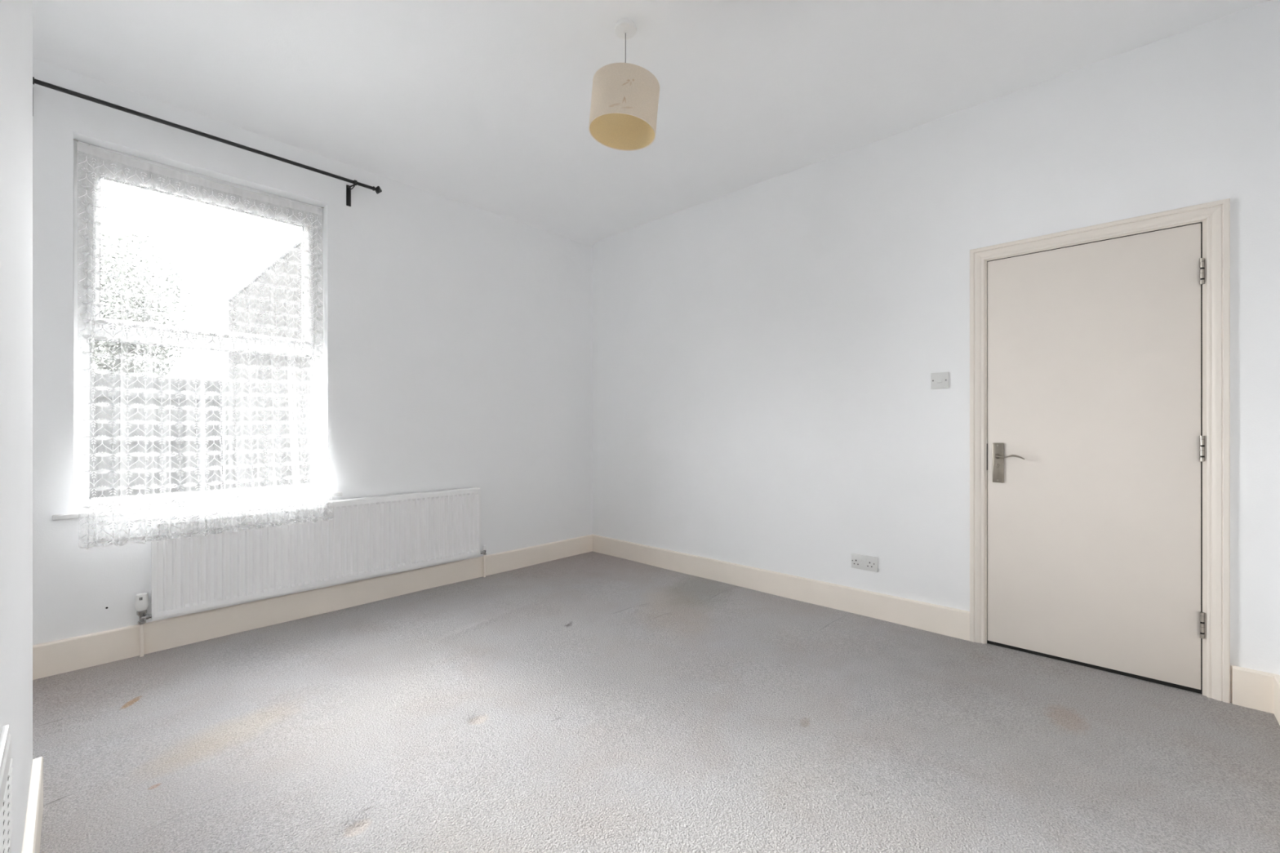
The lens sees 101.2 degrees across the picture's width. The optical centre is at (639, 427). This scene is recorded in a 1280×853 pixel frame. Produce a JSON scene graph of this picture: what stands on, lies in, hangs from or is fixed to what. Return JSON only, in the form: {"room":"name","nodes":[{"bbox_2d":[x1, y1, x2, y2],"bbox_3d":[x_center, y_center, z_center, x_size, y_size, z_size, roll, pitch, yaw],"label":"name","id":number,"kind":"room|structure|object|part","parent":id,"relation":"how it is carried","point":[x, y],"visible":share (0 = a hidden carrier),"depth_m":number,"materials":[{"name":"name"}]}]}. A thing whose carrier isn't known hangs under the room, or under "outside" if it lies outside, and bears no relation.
{"room":"empty bedroom","nodes":[
{"label":"empty bedroom","id":0,"kind":"room"},
{"bbox_2d":[0,0,32,852],"bbox_3d":[-1.377,-0.262,0.727,4.185,2.971,0.646,0,0,43],"label":"wall","id":1,"kind":"structure","parent":0,"point":[15,15],"depth_m":1.10,"materials":[{"name":"white paint"}]},
{"bbox_2d":[0,724,13,852],"bbox_3d":[-0.964,0.613,0.793,0.270,0.230,0.012,0,0,43],"label":"air vent","id":2,"kind":"object","parent":1,"relation":"in","point":[6,761],"visible":1,"depth_m":0.81,"materials":[{"name":"white plastic"}]},
{"bbox_3d":[-0.965,0.613,0.791,0.270,0.230,0.008,0,0,43],"label":"vent plate","id":3,"kind":"part","parent":2,"relation":"part of","materials":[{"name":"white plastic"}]},
{"bbox_2d":[21,756,43,852],"bbox_3d":[-0.754,1.053,0.604,2.805,0.160,0.020,0,0,43],"label":"baseboard","id":4,"kind":"structure","parent":1,"relation":"attached to","point":[33,827],"depth_m":1.36,"materials":[{"name":"beige paint"}]},
{"bbox_2d":[32,58,592,644],"bbox_3d":[-1.838,-0.262,3.526,0.301,2.971,4.120,0,0,43],"label":"wall","id":5,"kind":"structure","parent":0,"point":[457,337],"depth_m":3.43,"materials":[{"name":"white paint"}]},
{"bbox_2d":[52,139,342,520],"bbox_3d":[-2.315,-0.478,2.881,0.178,1.797,1.204,0,0,43],"label":"window","id":6,"kind":"structure","parent":5,"relation":"in","point":[80,494],"depth_m":2.72,"materials":[{"name":"white"}]},
{"bbox_3d":[-2.315,0.408,2.881,0.178,0.024,1.204,0,0,43],"label":"sill","id":7,"kind":"part","parent":6,"relation":"part of","materials":[{"name":"white paint"}]},
{"bbox_3d":[-2.356,-0.890,2.906,0.064,0.810,0.958,0,0,43],"label":"opening sash","id":8,"kind":"part","parent":6,"relation":"part of","materials":[{"name":"white"}]},
{"bbox_2d":[32,76,382,206],"bbox_3d":[-2.279,-1.470,2.751,0.108,0.148,1.765,0,0,43],"label":"pole","id":9,"kind":"object","parent":5,"relation":"attached to","point":[377,189],"visible":0.72,"depth_m":2.73,"materials":[{"name":"black metal"}]},
{"bbox_3d":[-1.788,-1.516,3.278,0.106,0.041,0.019,0,0,35],"label":"arm","id":10,"kind":"part","parent":9,"relation":"part of","materials":[{"name":"black paint"}]},
{"bbox_2d":[134,487,486,657],"bbox_3d":[-1.815,0.788,3.271,0.076,0.690,1.918,0,0,43],"label":"radiator","id":11,"kind":"object","parent":5,"relation":"attached to","point":[365,537],"visible":0.98,"depth_m":3.06,"materials":[{"name":"white metal"}]},
{"bbox_2d":[32,534,592,679],"bbox_3d":[-1.673,1.053,3.468,0.020,0.160,3.660,0,0,43],"label":"baseboard","id":12,"kind":"structure","parent":5,"relation":"attached to","point":[79,652],"depth_m":2.98,"materials":[{"name":"beige paint"}]},
{"bbox_2d":[32,0,1270,247],"bbox_3d":[-0.250,-1.737,1.977,4.235,0.162,4.010,0,0,43],"label":"ceiling","id":13,"kind":"structure","parent":0,"point":[482,104],"depth_m":2.51,"materials":[{"name":"white paint"}]},
{"bbox_2d":[588,17,659,151],"bbox_3d":[-0.066,-1.464,2.216,0.296,0.468,0.295,0,0,43],"label":"pendant lamp","id":14,"kind":"object","parent":13,"relation":"hanging from","point":[624,109],"visible":1,"depth_m":2.13,"materials":[{"name":"beige fabric"}]},
{"bbox_3d":[-0.066,-1.342,2.216,0.283,0.195,0.283,5,0,43],"label":"lamp shade","id":15,"kind":"part","parent":14,"relation":"part of","materials":[{"name":"white fabric"}]},
{"bbox_3d":[-0.061,-1.521,2.216,0.004,0.288,0.004,0,0,25],"label":"cord","id":16,"kind":"part","parent":14,"relation":"part of","materials":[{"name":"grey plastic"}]},
{"bbox_2d":[32,551,1279,852],"bbox_3d":[0.176,1.121,2.215,4.475,0.025,4.940,0,0,43],"label":"floor","id":17,"kind":"structure","parent":0,"point":[590,702],"depth_m":1.90,"materials":[{"name":"grey carpet"}]},
{"bbox_2d":[592,0,1279,702],"bbox_3d":[1.146,-0.262,3.444,4.185,2.971,0.140,0,0,43],"label":"wall","id":18,"kind":"structure","parent":0,"point":[766,353],"depth_m":3.04,"materials":[{"name":"white paint"}]},
{"bbox_2d":[592,534,969,640],"bbox_3d":[0.651,1.053,3.794,2.984,0.160,0.020,0,0,43],"label":"baseboard","id":19,"kind":"structure","parent":18,"relation":"attached to","point":[940,620],"depth_m":3.39,"materials":[{"name":"beige paint"}]},
{"bbox_2d":[851,553,878,572],"bbox_3d":[1.345,0.807,3.154,0.155,0.088,0.014,0,0,43],"label":"double socket","id":20,"kind":"object","parent":18,"relation":"attached to","point":[870,563],"visible":1,"depth_m":3.15,"materials":[{"name":"white plastic"}]},
{"bbox_2d":[930,372,948,388],"bbox_3d":[1.641,-0.260,2.880,0.087,0.088,0.012,0,0,43],"label":"light switch","id":21,"kind":"object","parent":18,"relation":"attached to","point":[939,380],"visible":1,"depth_m":2.88,"materials":[{"name":"white plastic"}]},
{"bbox_2d":[969,198,1230,703],"bbox_3d":[2.114,0.097,2.504,0.917,2.072,0.202,0,0,43],"label":"door","id":22,"kind":"structure","parent":18,"relation":"in","point":[1100,354],"depth_m":2.42,"materials":[{"name":"beige paint"}]},
{"bbox_3d":[1.767,0.097,2.757,0.064,2.072,0.022,0,0,43],"label":"architrave","id":23,"kind":"part","parent":22,"relation":"part of","materials":[{"name":"beige paint"}]},
{"bbox_3d":[1.815,0.151,2.746,0.003,0.139,0.032,0,0,43],"label":"strike plate","id":24,"kind":"part","parent":22,"relation":"part of","materials":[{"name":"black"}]},
{"bbox_3d":[1.839,0.179,2.701,0.049,0.203,0.010,0,0,43],"label":"handle plate","id":25,"kind":"part","parent":22,"relation":"part of","materials":[{"name":"silver metal"}]},
{"bbox_3d":[1.853,0.144,2.643,0.043,0.025,0.135,0,0,-37],"label":"lever","id":26,"kind":"part","parent":22,"relation":"part of","materials":[{"name":"silver metal"}]},
{"bbox_3d":[2.079,-0.907,2.466,0.917,0.064,0.022,0,0,43],"label":"architrave","id":27,"kind":"part","parent":22,"relation":"part of","materials":[{"name":"beige paint"}]},
{"bbox_3d":[2.392,0.097,2.176,0.064,2.072,0.022,0,0,43],"label":"architrave","id":28,"kind":"part","parent":22,"relation":"part of","materials":[{"name":"beige paint"}]},
{"bbox_2d":[1231,665,1278,713],"bbox_3d":[2.467,1.053,2.107,0.129,0.160,0.020,0,0,43],"label":"baseboard","id":29,"kind":"structure","parent":18,"relation":"attached to","point":[1253,689],"depth_m":2.11,"materials":[{"name":"beige paint"}]},
{"bbox_3d":[1.277,-0.262,0.620,0.150,2.971,4.100,0,0,43],"label":"wall","id":30,"kind":"structure","parent":0,"visible":0},
{"bbox_2d":[1273,675,1279,725],"bbox_3d":[1.387,1.053,0.863,0.020,0.160,3.314,0,0,43],"label":"baseboard","id":31,"kind":"structure","parent":30,"relation":"attached to","point":[1276,678],"depth_m":2.03,"materials":[{"name":"beige paint"}]},
{"bbox_3d":[-2.325,-1.357,2.882,0.006,0.028,1.060,0,0,43],"label":"wire","id":32,"kind":"object","parent":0,"visible":0},
{"bbox_2d":[77,142,333,549],"bbox_3d":[-2.243,-0.399,2.814,0.207,1.919,1.049,0,0,43],"label":"lace curtain","id":33,"kind":"object","parent":32,"relation":"hanging from","point":[82,147],"visible":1,"depth_m":2.77,"materials":[{"name":"white fabric"}]},
{"label":"outside","id":34,"kind":"structure","parent":0,"visible":0},
{"bbox_3d":[-15.882,1.323,17.794,39.700,0.100,26.000,0,0,43],"label":"ground","id":35,"kind":"structure","parent":34,"visible":0},
{"bbox_2d":[90,341,109,373],"bbox_3d":[-11.376,-0.852,10.024,1.844,4.300,1.810,0,0,-20],"label":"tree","id":36,"kind":"object","parent":35,"relation":"on","point":[91,341],"visible":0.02,"depth_m":10.44,"materials":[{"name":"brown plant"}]},
{"bbox_2d":[90,223,194,377],"bbox_3d":[-9.082,-1.223,9.414,1.650,5.041,1.680,0,0,-18],"label":"tree","id":37,"kind":"object","parent":35,"relation":"on","point":[103,366],"visible":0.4,"depth_m":9.21,"materials":[{"name":"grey plant"}]},
{"bbox_2d":[90,373,228,497],"bbox_3d":[-8.166,0.213,8.186,0.136,2.120,8.619,0,0,43],"label":"fence","id":38,"kind":"object","parent":35,"relation":"on","point":[102,482],"visible":0.11,"depth_m":8.58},
{"bbox_3d":[-8.178,-0.517,8.184,0.052,0.080,8.600,0,0,43],"label":"rail","id":39,"kind":"part","parent":38,"relation":"part of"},
{"bbox_3d":[-8.178,0.183,8.184,0.052,0.080,8.600,0,0,43],"label":"rail","id":40,"kind":"part","parent":38,"relation":"part of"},
{"bbox_3d":[-8.178,0.883,8.184,0.052,0.080,8.600,0,0,43],"label":"rail","id":41,"kind":"part","parent":38,"relation":"part of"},
{"bbox_3d":[-7.194,0.213,9.168,0.048,2.120,0.100,0,0,43],"label":"post","id":42,"kind":"part","parent":38,"relation":"part of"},
{"bbox_2d":[226,239,311,488],"bbox_3d":[-2.934,-1.152,7.180,6.240,4.850,3.310,0,0,43],"label":"brick outbuilding","id":43,"kind":"structure","parent":35,"relation":"on","point":[243,304],"depth_m":6.40,"materials":[{"name":"brick"}]}
]}

